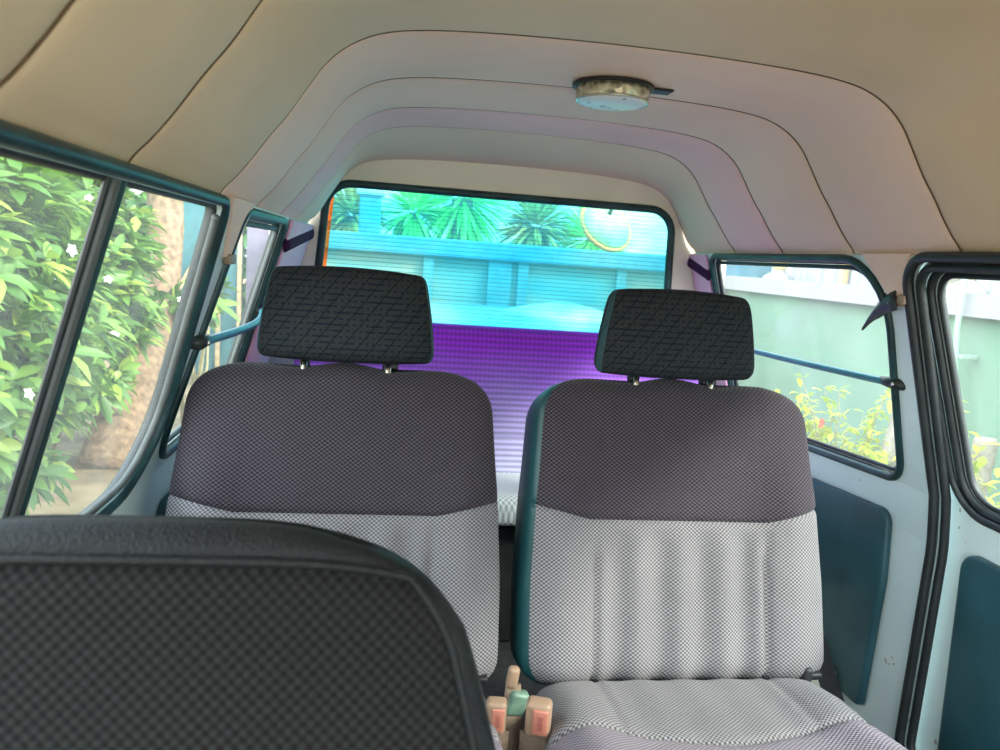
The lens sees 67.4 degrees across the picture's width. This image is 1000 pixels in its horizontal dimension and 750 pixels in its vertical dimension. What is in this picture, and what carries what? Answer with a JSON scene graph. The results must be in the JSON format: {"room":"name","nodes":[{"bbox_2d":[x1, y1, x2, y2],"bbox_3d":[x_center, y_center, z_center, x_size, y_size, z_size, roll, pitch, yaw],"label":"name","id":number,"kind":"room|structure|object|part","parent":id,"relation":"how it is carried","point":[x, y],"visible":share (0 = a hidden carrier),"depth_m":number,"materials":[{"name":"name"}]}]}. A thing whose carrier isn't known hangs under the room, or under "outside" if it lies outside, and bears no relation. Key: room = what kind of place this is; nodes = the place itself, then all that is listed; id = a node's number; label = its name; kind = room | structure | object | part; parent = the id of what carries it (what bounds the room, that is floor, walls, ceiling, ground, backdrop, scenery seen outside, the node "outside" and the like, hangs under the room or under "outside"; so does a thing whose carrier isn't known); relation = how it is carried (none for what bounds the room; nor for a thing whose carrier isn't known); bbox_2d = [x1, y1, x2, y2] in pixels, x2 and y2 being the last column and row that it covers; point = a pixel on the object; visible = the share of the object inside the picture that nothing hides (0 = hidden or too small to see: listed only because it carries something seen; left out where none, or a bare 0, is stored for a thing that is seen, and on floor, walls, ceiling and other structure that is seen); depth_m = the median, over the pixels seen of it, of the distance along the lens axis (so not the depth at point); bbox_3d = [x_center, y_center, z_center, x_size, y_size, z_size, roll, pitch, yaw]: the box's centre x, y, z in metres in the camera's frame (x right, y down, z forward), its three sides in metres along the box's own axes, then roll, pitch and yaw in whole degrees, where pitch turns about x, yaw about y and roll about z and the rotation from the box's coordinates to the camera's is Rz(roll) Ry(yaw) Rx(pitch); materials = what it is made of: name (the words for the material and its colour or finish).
{"room":"vehicle interior","nodes":[
{"label":"vehicle interior","id":0,"kind":"room"},
{"bbox_2d":[0,146,310,515],"bbox_3d":[-0.460,0.340,0.764,0.167,1.092,3.210,3,9,-9],"label":"wall","id":1,"kind":"structure","parent":0,"point":[153,485],"depth_m":1.24,"materials":[{"name":"metal"}]},
{"bbox_2d":[0,119,229,517],"bbox_3d":[-0.417,0.041,0.622,0.170,0.456,1.145,3,9,-9],"label":"window","id":2,"kind":"structure","parent":1,"relation":"in","point":[12,136],"depth_m":0.72,"materials":[{"name":"black rubber"}]},
{"bbox_3d":[-0.427,0.025,0.697,0.141,0.429,0.008,4,9,0],"label":"meeting rail","id":3,"kind":"part","parent":2,"relation":"part of","materials":[{"name":"black metal"}]},
{"bbox_3d":[-0.429,0.022,0.712,0.145,0.430,0.013,4,9,0],"label":"meeting rail","id":4,"kind":"part","parent":2,"relation":"part of","materials":[{"name":"metal"}]},
{"bbox_3d":[-0.432,0.020,0.727,0.145,0.430,0.013,4,9,0],"label":"meeting rail","id":5,"kind":"part","parent":2,"relation":"part of","materials":[{"name":"black metal"}]},
{"bbox_2d":[156,492,169,515],"bbox_3d":[-0.657,0.391,1.655,0.017,0.430,0.610,3,9,-9],"label":"panel","id":6,"kind":"object","parent":1,"relation":"attached to","point":[161,511],"visible":0.13,"depth_m":1.34,"materials":[{"name":"teal plastic"}]},
{"bbox_2d":[159,208,287,458],"bbox_3d":[-0.539,-0.103,1.483,0.164,0.441,0.557,3,9,-9],"label":"window","id":7,"kind":"structure","parent":1,"relation":"in","point":[165,451],"depth_m":1.48,"materials":[{"name":"black rubber"}]},
{"bbox_2d":[190,304,262,349],"bbox_3d":[-0.513,-0.104,1.496,0.062,0.034,0.620,3,9,-9],"label":"bar","id":8,"kind":"object","parent":1,"relation":"attached to","point":[200,342],"visible":0.73,"depth_m":1.29,"materials":[{"name":"teal metal"}]},
{"bbox_3d":[-0.507,-0.103,1.496,0.050,0.024,0.585,3,9,-9],"label":"rod","id":9,"kind":"part","parent":8,"relation":"part of","materials":[{"name":"blue metal"}]},
{"bbox_2d":[223,254,235,263],"bbox_3d":[-0.438,-0.188,1.215,0.012,0.016,0.045,3,9,-9],"label":"trim","id":10,"kind":"structure","parent":1,"relation":"attached to","point":[230,258],"depth_m":1.20,"materials":[{"name":"beige plastic"}]},
{"bbox_2d":[223,196,254,257],"bbox_3d":[-0.421,-0.228,1.185,0.036,0.097,0.165,3,9,-9],"label":"trim","id":11,"kind":"structure","parent":1,"relation":"attached to","point":[239,208],"depth_m":1.17,"materials":[{"name":"plastic"}]},
{"bbox_2d":[244,220,313,362],"bbox_3d":[-0.605,-0.153,1.995,0.153,0.505,0.455,3,9,-9],"label":"trim","id":12,"kind":"structure","parent":1,"relation":"attached to","point":[293,257],"depth_m":1.88,"materials":[{"name":"plastic"}]},
{"bbox_2d":[282,229,313,252],"bbox_3d":[-0.525,-0.358,1.970,0.012,0.073,0.473,3,9,-7],"label":"trim","id":13,"kind":"structure","parent":1,"relation":"attached to","point":[287,245],"depth_m":1.89,"materials":[{"name":"plastic"}]},
{"bbox_2d":[268,159,725,364],"bbox_3d":[-0.007,-0.029,2.372,1.485,1.392,0.118,3,9,-9],"label":"wall","id":14,"kind":"structure","parent":0,"point":[434,173],"depth_m":2.24,"materials":[{"name":"beige paint"}]},
{"bbox_2d":[315,180,674,288],"bbox_3d":[-0.004,-0.299,2.309,1.137,0.509,0.071,3,9,-9],"label":"window","id":15,"kind":"structure","parent":14,"relation":"in","point":[326,211],"depth_m":2.24,"materials":[{"name":"black rubber"}]},
{"bbox_3d":[-0.006,-0.301,2.324,1.118,0.490,0.040,3,9,-9],"label":"pane","id":16,"kind":"part","parent":15,"relation":"part of","materials":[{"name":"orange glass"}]},
{"bbox_2d":[579,207,630,251],"bbox_3d":[0.372,-0.540,2.614,0.190,0.220,0.213,5,9,4],"label":"mirror","id":17,"kind":"object","parent":14,"relation":"attached to","point":[609,230],"visible":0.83,"depth_m":2.61,"materials":[{"name":"clear glass"}]},
{"bbox_2d":[689,255,727,385],"bbox_3d":[0.662,-0.117,2.349,0.153,0.505,0.125,3,9,-9],"label":"trim","id":18,"kind":"structure","parent":14,"relation":"attached to","point":[701,284],"depth_m":2.31,"materials":[{"name":"plastic"}]},
{"bbox_2d":[0,0,999,254],"bbox_3d":[0.238,-0.315,0.834,1.248,0.300,2.906,3,9,-9],"label":"ceiling","id":19,"kind":"structure","parent":0,"point":[785,126],"depth_m":1.13,"materials":[{"name":"fabric"}]},
{"bbox_3d":[0.325,-0.213,0.219,1.244,0.300,0.607,3,9,-9],"label":"liner panel","id":20,"kind":"part","parent":19,"relation":"part of","materials":[{"name":"fabric"}]},
{"bbox_3d":[0.265,-0.283,0.644,1.244,0.300,0.263,3,9,-9],"label":"liner panel","id":21,"kind":"part","parent":19,"relation":"part of","materials":[{"name":"fabric"}]},
{"bbox_3d":[0.056,-0.526,2.114,1.248,0.299,0.285,3,9,-9],"label":"liner panel","id":22,"kind":"part","parent":19,"relation":"part of","materials":[{"name":"plastic"}]},
{"bbox_3d":[0.094,-0.483,1.847,1.244,0.300,0.260,3,9,-9],"label":"liner panel","id":23,"kind":"part","parent":19,"relation":"part of","materials":[{"name":"plastic"}]},
{"bbox_3d":[0.132,-0.438,1.579,1.244,0.300,0.290,3,9,-9],"label":"liner panel","id":24,"kind":"part","parent":19,"relation":"part of","materials":[{"name":"plastic"}]},
{"bbox_3d":[0.173,-0.391,1.290,1.244,0.300,0.300,3,9,-9],"label":"liner panel","id":25,"kind":"part","parent":19,"relation":"part of","materials":[{"name":"plastic"}]},
{"bbox_2d":[573,76,673,110],"bbox_3d":[0.219,-0.501,1.350,0.180,0.037,0.146,3,9,-9],"label":"recessed light","id":26,"kind":"object","parent":19,"relation":"in","point":[607,93],"visible":1,"depth_m":1.30,"materials":[{"name":"metal"}]},
{"bbox_3d":[0.203,-0.516,1.346,0.146,0.008,0.146,3,9,-9],"label":"plate","id":27,"kind":"part","parent":26,"relation":"part of","materials":[{"name":"metal"}]},
{"bbox_2d":[481,641,548,729],"bbox_3d":[0.161,0.899,0.949,1.500,0.040,3.200,3,9,-9],"label":"floor","id":28,"kind":"structure","parent":0,"point":[495,686],"depth_m":1.81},
{"bbox_2d":[0,514,495,749],"bbox_3d":[-0.198,0.541,0.258,0.434,0.826,0.595,3,9,-9],"label":"seat","id":29,"kind":"object","parent":28,"relation":"on","point":[118,632],"visible":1,"depth_m":0.45,"materials":[{"name":"black fabric"}]},
{"bbox_2d":[165,266,502,749],"bbox_3d":[-0.245,0.342,1.054,0.550,0.968,0.776,3,9,-9],"label":"passenger seat","id":30,"kind":"object","parent":28,"relation":"on","point":[402,462],"visible":0.64,"depth_m":1.22,"materials":[{"name":"fabric"}]},
{"bbox_3d":[-0.382,-0.105,1.234,0.035,0.151,0.023,3,5,-9],"label":"panel","id":31,"kind":"part","parent":30,"relation":"part of","materials":[{"name":"fabric"}]},
{"bbox_3d":[-0.330,-0.006,1.255,0.011,0.069,0.023,3,5,-9],"label":"post","id":32,"kind":"part","parent":30,"relation":"part of","materials":[{"name":"silver metal"}]},
{"bbox_3d":[-0.267,0.344,1.195,0.543,0.291,0.047,3,-8,-9],"label":"panel","id":33,"kind":"part","parent":30,"relation":"part of","materials":[{"name":"grey fabric"}]},
{"bbox_3d":[-0.262,0.101,1.246,0.528,0.256,0.078,3,-8,-9],"label":"panel","id":34,"kind":"part","parent":30,"relation":"part of","materials":[{"name":"grey fabric"}]},
{"bbox_3d":[-0.191,0.001,1.276,0.011,0.069,0.023,3,5,-9],"label":"post","id":35,"kind":"part","parent":30,"relation":"part of","materials":[{"name":"silver metal"}]},
{"bbox_3d":[-0.126,-0.093,1.272,0.035,0.151,0.023,3,5,-9],"label":"panel","id":36,"kind":"part","parent":30,"relation":"part of","materials":[{"name":"fabric"}]},
{"bbox_3d":[-0.042,0.503,1.218,0.039,0.070,0.050,3,9,-9],"label":"recliner lever","id":37,"kind":"part","parent":30,"relation":"part of","materials":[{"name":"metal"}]},
{"bbox_3d":[-0.258,0.509,1.083,0.516,0.081,0.207,3,5,-9],"label":"panel","id":38,"kind":"part","parent":30,"relation":"part of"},
{"bbox_2d":[486,696,508,749],"bbox_3d":[-0.011,0.611,1.137,0.044,0.296,0.085,6,9,13],"label":"seat belt buckle","id":39,"kind":"object","parent":30,"relation":"attached to","point":[496,706],"visible":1,"depth_m":1.08,"materials":[{"name":"beige plastic"}]},
{"bbox_3d":[-0.225,0.523,0.860,0.520,0.095,0.325,3,5,-9],"label":"panel","id":40,"kind":"part","parent":30,"relation":"part of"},
{"bbox_2d":[294,323,697,640],"bbox_3d":[0.024,0.292,2.008,1.170,0.813,0.384,3,9,-9],"label":"bench","id":41,"kind":"object","parent":28,"relation":"on","point":[513,366],"visible":0.16,"depth_m":2.04,"materials":[{"name":"purple fabric"}]},
{"bbox_3d":[0.020,0.088,2.102,1.170,0.440,0.105,3,4,-9],"label":"backrest","id":42,"kind":"part","parent":41,"relation":"part of","materials":[{"name":"purple fabric"}]},
{"bbox_2d":[496,472,519,525],"bbox_3d":[0.025,0.317,1.991,1.170,0.078,0.340,3,7,-9],"label":"cushion","id":43,"kind":"object","parent":41,"relation":"on","point":[507,482],"depth_m":1.84,"materials":[{"name":"grey fabric"}]},
{"bbox_2d":[504,665,528,749],"bbox_3d":[0.021,0.617,1.184,0.048,0.337,0.024,3,9,-9],"label":"seat belt buckle","id":44,"kind":"object","parent":28,"relation":"on","point":[516,697],"visible":0.87,"depth_m":1.16,"materials":[{"name":"plastic"}]},
{"bbox_2d":[510,289,907,749],"bbox_3d":[0.328,0.370,1.140,0.550,0.968,0.776,3,9,-9],"label":"passenger seat","id":45,"kind":"object","parent":28,"relation":"on","point":[666,588],"visible":1,"depth_m":1.28,"materials":[{"name":"fabric"}]},
{"bbox_2d":[519,695,552,749],"bbox_3d":[0.053,0.621,1.135,0.054,0.313,0.083,7,9,20],"label":"seat belt buckle","id":46,"kind":"object","parent":45,"relation":"attached to","point":[538,716],"visible":1,"depth_m":1.08,"materials":[{"name":"beige plastic"}]},
{"bbox_3d":[0.192,-0.077,1.320,0.035,0.151,0.023,3,5,-9],"label":"panel","id":47,"kind":"part","parent":45,"relation":"part of","materials":[{"name":"fabric"}]},
{"bbox_3d":[0.244,0.022,1.341,0.011,0.069,0.023,3,5,-9],"label":"post","id":48,"kind":"part","parent":45,"relation":"part of","materials":[{"name":"silver metal"}]},
{"bbox_3d":[0.298,0.273,1.374,0.550,0.530,0.164,3,-8,-9],"label":"backrest","id":49,"kind":"part","parent":45,"relation":"part of","materials":[{"name":"fabric"}]},
{"bbox_3d":[0.317,0.129,1.332,0.517,0.256,0.078,3,-8,-9],"label":"panel","id":50,"kind":"part","parent":45,"relation":"part of","materials":[{"name":"grey fabric"}]},
{"bbox_3d":[0.313,0.372,1.282,0.532,0.291,0.047,3,-8,-9],"label":"panel","id":51,"kind":"part","parent":45,"relation":"part of","materials":[{"name":"grey fabric"}]},
{"bbox_3d":[0.316,0.537,1.169,0.516,0.081,0.207,3,5,-9],"label":"panel","id":52,"kind":"part","parent":45,"relation":"part of","materials":[{"name":"grey fabric"}]},
{"bbox_3d":[0.383,0.029,1.361,0.011,0.069,0.023,3,5,-9],"label":"post","id":53,"kind":"part","parent":45,"relation":"part of","materials":[{"name":"silver metal"}]},
{"bbox_3d":[0.349,0.551,0.946,0.520,0.095,0.325,3,5,-9],"label":"panel","id":54,"kind":"part","parent":45,"relation":"part of","materials":[{"name":"grey fabric"}]},
{"bbox_3d":[0.448,-0.065,1.358,0.035,0.151,0.023,3,5,-9],"label":"panel","id":55,"kind":"part","parent":45,"relation":"part of","materials":[{"name":"fabric"}]},
{"bbox_3d":[0.532,0.531,1.304,0.039,0.070,0.050,3,9,-9],"label":"recliner lever","id":56,"kind":"part","parent":45,"relation":"part of","materials":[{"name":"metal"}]},
{"bbox_2d":[818,631,844,702],"bbox_3d":[0.671,0.571,1.604,0.070,0.444,0.372,1,9,-18],"label":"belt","id":57,"kind":"object","parent":28,"relation":"on","point":[829,682],"visible":0.09,"depth_m":1.56,"materials":[{"name":"black fabric"}]},
{"bbox_2d":[691,253,940,748],"bbox_3d":[0.859,0.404,0.961,0.167,1.092,3.210,3,9,-9],"label":"wall","id":58,"kind":"structure","parent":0,"point":[905,498],"depth_m":1.56,"materials":[{"name":"metal"}]},
{"bbox_2d":[687,257,710,280],"bbox_3d":[0.612,-0.328,2.305,0.012,0.072,0.150,2,9,-14],"label":"trim","id":59,"kind":"structure","parent":58,"relation":"attached to","point":[692,264],"depth_m":2.29,"materials":[{"name":"plastic"}]},
{"bbox_2d":[709,253,903,480],"bbox_3d":[0.740,-0.042,1.893,0.179,0.511,0.837,3,9,-9],"label":"window","id":60,"kind":"structure","parent":58,"relation":"in","point":[821,261],"depth_m":1.67,"materials":[{"name":"black rubber"}]},
{"bbox_2d":[811,670,836,686],"bbox_3d":[0.606,0.674,2.019,0.280,0.140,0.660,3,9,-9],"label":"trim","id":61,"kind":"structure","parent":58,"relation":"attached to","point":[816,682],"depth_m":1.70,"materials":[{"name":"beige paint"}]},
{"bbox_2d":[754,348,905,390],"bbox_3d":[0.733,-0.038,1.878,0.042,0.039,0.838,3,9,-9],"label":"bar","id":62,"kind":"object","parent":58,"relation":"attached to","point":[897,384],"visible":0.69,"depth_m":1.66,"materials":[{"name":"blue metal"}]},
{"bbox_3d":[0.727,-0.039,1.877,0.030,0.029,0.801,3,9,-9],"label":"rod","id":63,"kind":"part","parent":62,"relation":"part of","materials":[{"name":"blue metal"}]},
{"bbox_2d":[812,477,891,704],"bbox_3d":[0.770,0.465,1.944,0.018,0.458,0.665,3,9,-9],"label":"panel","id":64,"kind":"object","parent":58,"relation":"attached to","point":[854,532],"visible":0.52,"depth_m":1.70,"materials":[{"name":"teal plastic"}]},
{"bbox_2d":[861,290,905,329],"bbox_3d":[0.747,-0.124,1.469,0.016,0.088,0.157,4,9,0],"label":"strip","id":65,"kind":"object","parent":58,"relation":"attached to","point":[882,308],"visible":1,"depth_m":1.45,"materials":[{"name":"black plastic"}]},
{"bbox_2d":[861,253,910,296],"bbox_3d":[0.742,-0.186,1.436,0.034,0.092,0.140,3,9,-9],"label":"trim","id":66,"kind":"structure","parent":58,"relation":"attached to","point":[888,268],"depth_m":1.42,"materials":[{"name":"plastic"}]},
{"bbox_2d":[887,297,904,306],"bbox_3d":[0.752,-0.139,1.419,0.012,0.016,0.045,3,9,-9],"label":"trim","id":67,"kind":"structure","parent":58,"relation":"attached to","point":[901,305],"depth_m":1.41,"materials":[{"name":"beige plastic"}]},
{"bbox_2d":[895,252,999,749],"bbox_3d":[0.872,0.389,0.865,0.185,1.039,1.249,3,9,-9],"label":"trim","id":68,"kind":"structure","parent":58,"relation":"attached to","point":[949,262],"depth_m":1.44,"materials":[{"name":"black rubber"}]},
{"bbox_2d":[916,262,999,749],"bbox_3d":[0.904,0.391,0.868,0.171,1.073,1.260,3,9,-9],"label":"door","id":69,"kind":"structure","parent":58,"relation":"in","point":[968,537],"depth_m":1.41,"materials":[{"name":"paint"}]},
{"bbox_2d":[926,262,999,532],"bbox_3d":[0.912,0.113,0.874,0.183,0.479,1.148,3,9,-9],"label":"window","id":70,"kind":"structure","parent":69,"relation":"attached to","point":[962,492],"depth_m":1.40,"materials":[{"name":"black rubber"}]},
{"bbox_3d":[0.943,0.636,0.967,0.017,0.445,1.023,3,9,-9],"label":"door panel","id":71,"kind":"part","parent":69,"relation":"part of","materials":[{"name":"teal plastic"}]},
{"bbox_2d":[770,262,999,294],"bbox_3d":[3.116,-0.065,3.501,0.097,2.600,9.000,3,9,-9],"label":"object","id":72,"kind":"object","parent":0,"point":[839,276],"visible":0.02,"depth_m":6.18,"materials":[{"name":"white"}]},
{"bbox_3d":[2.730,-0.490,6.058,0.050,2.600,0.070,3,9,-9],"label":"post","id":73,"kind":"part","parent":72,"relation":"part of","materials":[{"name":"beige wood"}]},
{"label":"outside","id":74,"kind":"structure","parent":0,"visible":0},
{"bbox_2d":[14,257,245,514],"bbox_3d":[-0.110,1.528,0.237,120.000,0.001,120.000,3,9,-9],"label":"ground","id":75,"kind":"structure","parent":74,"point":[92,483],"depth_m":4.66,"materials":[{"name":"beige concrete"}]},
{"bbox_2d":[0,157,132,516],"bbox_3d":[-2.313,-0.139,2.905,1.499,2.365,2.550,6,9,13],"label":"flowering shrub","id":76,"kind":"object","parent":75,"relation":"on","point":[44,297],"visible":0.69,"depth_m":2.99,"materials":[{"name":"green plant"}]},
{"bbox_2d":[24,388,34,400],"bbox_3d":[-1.754,0.073,2.794,0.019,0.044,0.050,5,9,9],"label":"flower","id":77,"kind":"object","parent":76,"relation":"on","point":[28,392],"depth_m":2.80,"materials":[{"name":"white plant"}]},
{"bbox_2d":[67,244,76,256],"bbox_3d":[-1.595,-0.463,2.792,0.011,0.049,0.049,6,9,14],"label":"flower","id":78,"kind":"object","parent":76,"relation":"on","point":[71,249],"depth_m":2.80,"materials":[{"name":"white plant"}]},
{"bbox_2d":[0,165,178,449],"bbox_3d":[-2.615,-0.412,4.471,1.269,2.197,2.228,6,9,15],"label":"flowering shrub","id":79,"kind":"object","parent":75,"relation":"on","point":[130,251],"visible":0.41,"depth_m":4.51,"materials":[{"name":"green plant"}]},
{"bbox_2d":[85,194,92,200],"bbox_3d":[-2.179,-0.940,3.976,0.029,0.040,0.049,10,11,34],"label":"flower","id":80,"kind":"object","parent":79,"relation":"on","point":[88,197],"depth_m":3.98,"materials":[{"name":"white plant"}]},
{"bbox_2d":[104,275,112,282],"bbox_3d":[-2.148,-0.525,4.114,0.023,0.044,0.049,10,11,35],"label":"flower","id":81,"kind":"object","parent":79,"relation":"on","point":[106,280],"depth_m":4.12,"materials":[{"name":"white plant"}]},
{"bbox_2d":[75,193,183,469],"bbox_3d":[-2.711,-1.143,5.885,1.689,3.505,2.737,3,9,-9],"label":"tree","id":82,"kind":"object","parent":75,"relation":"on","point":[108,446],"visible":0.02,"depth_m":5.26,"materials":[{"name":"plant"}]},
{"bbox_2d":[167,276,240,423],"bbox_3d":[-2.361,-0.163,5.938,0.666,1.281,0.691,11,11,38],"label":"flowering shrub","id":83,"kind":"object","parent":75,"relation":"on","point":[221,305],"visible":0.23,"depth_m":5.82,"materials":[{"name":"green plant"}]},
{"bbox_2d":[176,202,243,372],"bbox_3d":[-3.512,-1.043,8.520,1.128,2.250,0.120,3,9,-9],"label":"shed","id":84,"kind":"object","parent":75,"relation":"on","point":[219,352],"visible":0.05,"depth_m":8.55,"materials":[{"name":"teal paint"}]},
{"bbox_2d":[104,192,333,314],"bbox_3d":[-3.990,-1.611,10.790,4.043,3.149,2.102,3,9,-9],"label":"wall","id":85,"kind":"structure","parent":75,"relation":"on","point":[137,201],"depth_m":10.18,"materials":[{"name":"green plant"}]},
{"bbox_2d":[246,220,268,302],"bbox_3d":[-2.781,-1.070,8.640,0.320,2.170,0.320,3,9,-9],"label":"wall pier","id":86,"kind":"structure","parent":75,"relation":"on","point":[257,238],"depth_m":8.47,"materials":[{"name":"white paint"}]},
{"bbox_2d":[330,188,400,233],"bbox_3d":[-1.622,-0.977,8.098,0.975,2.321,0.905,6,9,11],"label":"palm tree","id":87,"kind":"object","parent":75,"relation":"on","point":[341,221],"visible":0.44,"depth_m":7.85,"materials":[{"name":"green plant"}]},
{"bbox_2d":[357,188,384,233],"bbox_3d":[-1.304,-0.726,7.320,0.260,2.105,0.260,3,9,-9],"label":"concrete post","id":88,"kind":"object","parent":75,"relation":"on","point":[370,200],"visible":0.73,"depth_m":7.09,"materials":[{"name":"blue paint"}]},
{"bbox_2d":[380,191,457,238],"bbox_3d":[-0.960,-0.958,8.066,1.027,2.386,0.907,3,9,-9],"label":"palm tree","id":89,"kind":"object","parent":75,"relation":"on","point":[410,226],"visible":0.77,"depth_m":7.88,"materials":[{"name":"green plant"}]},
{"bbox_2d":[396,195,519,242],"bbox_3d":[-0.479,-1.195,8.367,1.549,2.831,1.331,3,9,-9],"label":"palm tree","id":90,"kind":"object","parent":75,"relation":"on","point":[470,223],"visible":0.34,"depth_m":8.11,"materials":[{"name":"green plant"}]},
{"bbox_2d":[430,302,600,332],"bbox_3d":[-0.074,0.122,5.521,2.600,1.160,1.630,3,9,-9],"label":"concrete ledge","id":91,"kind":"object","parent":75,"relation":"on","point":[442,313],"visible":0.02,"depth_m":4.88,"materials":[{"name":"teal concrete"}]},
{"bbox_2d":[494,302,602,322],"bbox_3d":[0.478,-0.490,5.616,1.100,0.105,1.100,3,9,-9],"label":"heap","id":92,"kind":"object","parent":91,"relation":"on","point":[556,311],"visible":0.84,"depth_m":5.34,"materials":[{"name":"beige sand"}]},
{"bbox_2d":[488,201,584,248],"bbox_3d":[0.369,-0.924,8.374,1.190,2.415,1.151,3,9,-9],"label":"palm tree","id":93,"kind":"object","parent":75,"relation":"on","point":[535,213],"visible":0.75,"depth_m":8.16,"materials":[{"name":"green plant"}]},
{"bbox_2d":[326,230,771,311],"bbox_3d":[0.406,-0.375,7.211,4.800,1.690,0.340,3,9,-9],"label":"wall","id":94,"kind":"structure","parent":75,"relation":"on","point":[454,271],"depth_m":6.96,"materials":[{"name":"paint"}]},
{"bbox_2d":[550,206,638,252],"bbox_3d":[0.989,-0.941,8.800,1.284,2.405,1.124,-3,11,-40],"label":"palm tree","id":95,"kind":"object","parent":75,"relation":"on","point":[588,245],"visible":0.2,"depth_m":8.58,"materials":[{"name":"green plant"}]},
{"bbox_2d":[775,371,895,464],"bbox_3d":[1.909,0.531,4.260,0.665,1.026,0.925,-4,12,-41],"label":"plant","id":96,"kind":"object","parent":75,"relation":"on","point":[818,424],"visible":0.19,"depth_m":4.15,"materials":[{"name":"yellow plant"}]},
{"bbox_3d":[1.785,0.269,4.156,0.017,0.059,0.063,3,9,-9],"label":"flower","id":97,"kind":"part","parent":96,"relation":"part of","materials":[{"name":"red plant"}]},
{"bbox_2d":[724,275,999,507],"bbox_3d":[2.876,0.553,2.853,0.340,1.545,10.600,3,9,-9],"label":"wall","id":98,"kind":"structure","parent":75,"relation":"on","point":[817,322],"depth_m":5.32,"materials":[{"name":"green paint"}]},
{"bbox_2d":[762,262,794,279],"bbox_3d":[2.410,-0.934,6.451,0.212,0.215,0.212,11,11,36],"label":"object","id":99,"kind":"object","parent":98,"relation":"on","point":[779,272],"visible":0.43,"depth_m":6.41,"materials":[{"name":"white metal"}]},
{"bbox_2d":[953,279,977,375],"bbox_3d":[2.529,0.150,4.129,0.126,1.901,0.150,3,9,-9],"label":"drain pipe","id":100,"kind":"object","parent":98,"relation":"attached to","point":[963,285],"visible":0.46,"depth_m":4.09,"materials":[{"name":"white plastic"}]},
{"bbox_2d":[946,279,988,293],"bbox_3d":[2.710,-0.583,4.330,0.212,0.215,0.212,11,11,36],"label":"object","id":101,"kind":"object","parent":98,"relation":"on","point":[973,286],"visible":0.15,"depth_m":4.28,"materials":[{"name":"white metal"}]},
{"bbox_2d":[881,413,895,466],"bbox_3d":[2.120,0.618,4.053,0.156,0.963,0.166,0,10,-27],"label":"tree stump","id":102,"kind":"object","parent":75,"relation":"on","point":[889,435],"visible":0.1,"depth_m":4.00,"materials":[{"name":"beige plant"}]},
{"bbox_2d":[870,400,999,508],"bbox_3d":[1.988,0.655,3.018,0.805,1.173,1.069,3,9,-9],"label":"plant","id":103,"kind":"object","parent":75,"relation":"on","point":[981,462],"visible":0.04,"depth_m":3.11,"materials":[{"name":"yellow plant"}]},
{"bbox_2d":[946,279,958,291],"bbox_3d":[2.885,-0.660,4.813,2.147,3.345,2.093,3,9,-9],"label":"palm tree","id":104,"kind":"object","parent":75,"relation":"on","point":[952,281],"visible":0.02,"depth_m":4.75,"materials":[{"name":"green plant"}]},
{"bbox_2d":[971,436,997,496],"bbox_3d":[2.116,0.739,3.366,0.145,0.933,0.154,0,10,-26],"label":"tree stump","id":105,"kind":"object","parent":75,"relation":"on","point":[990,451],"visible":0.21,"depth_m":3.30,"materials":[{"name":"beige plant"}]}
]}

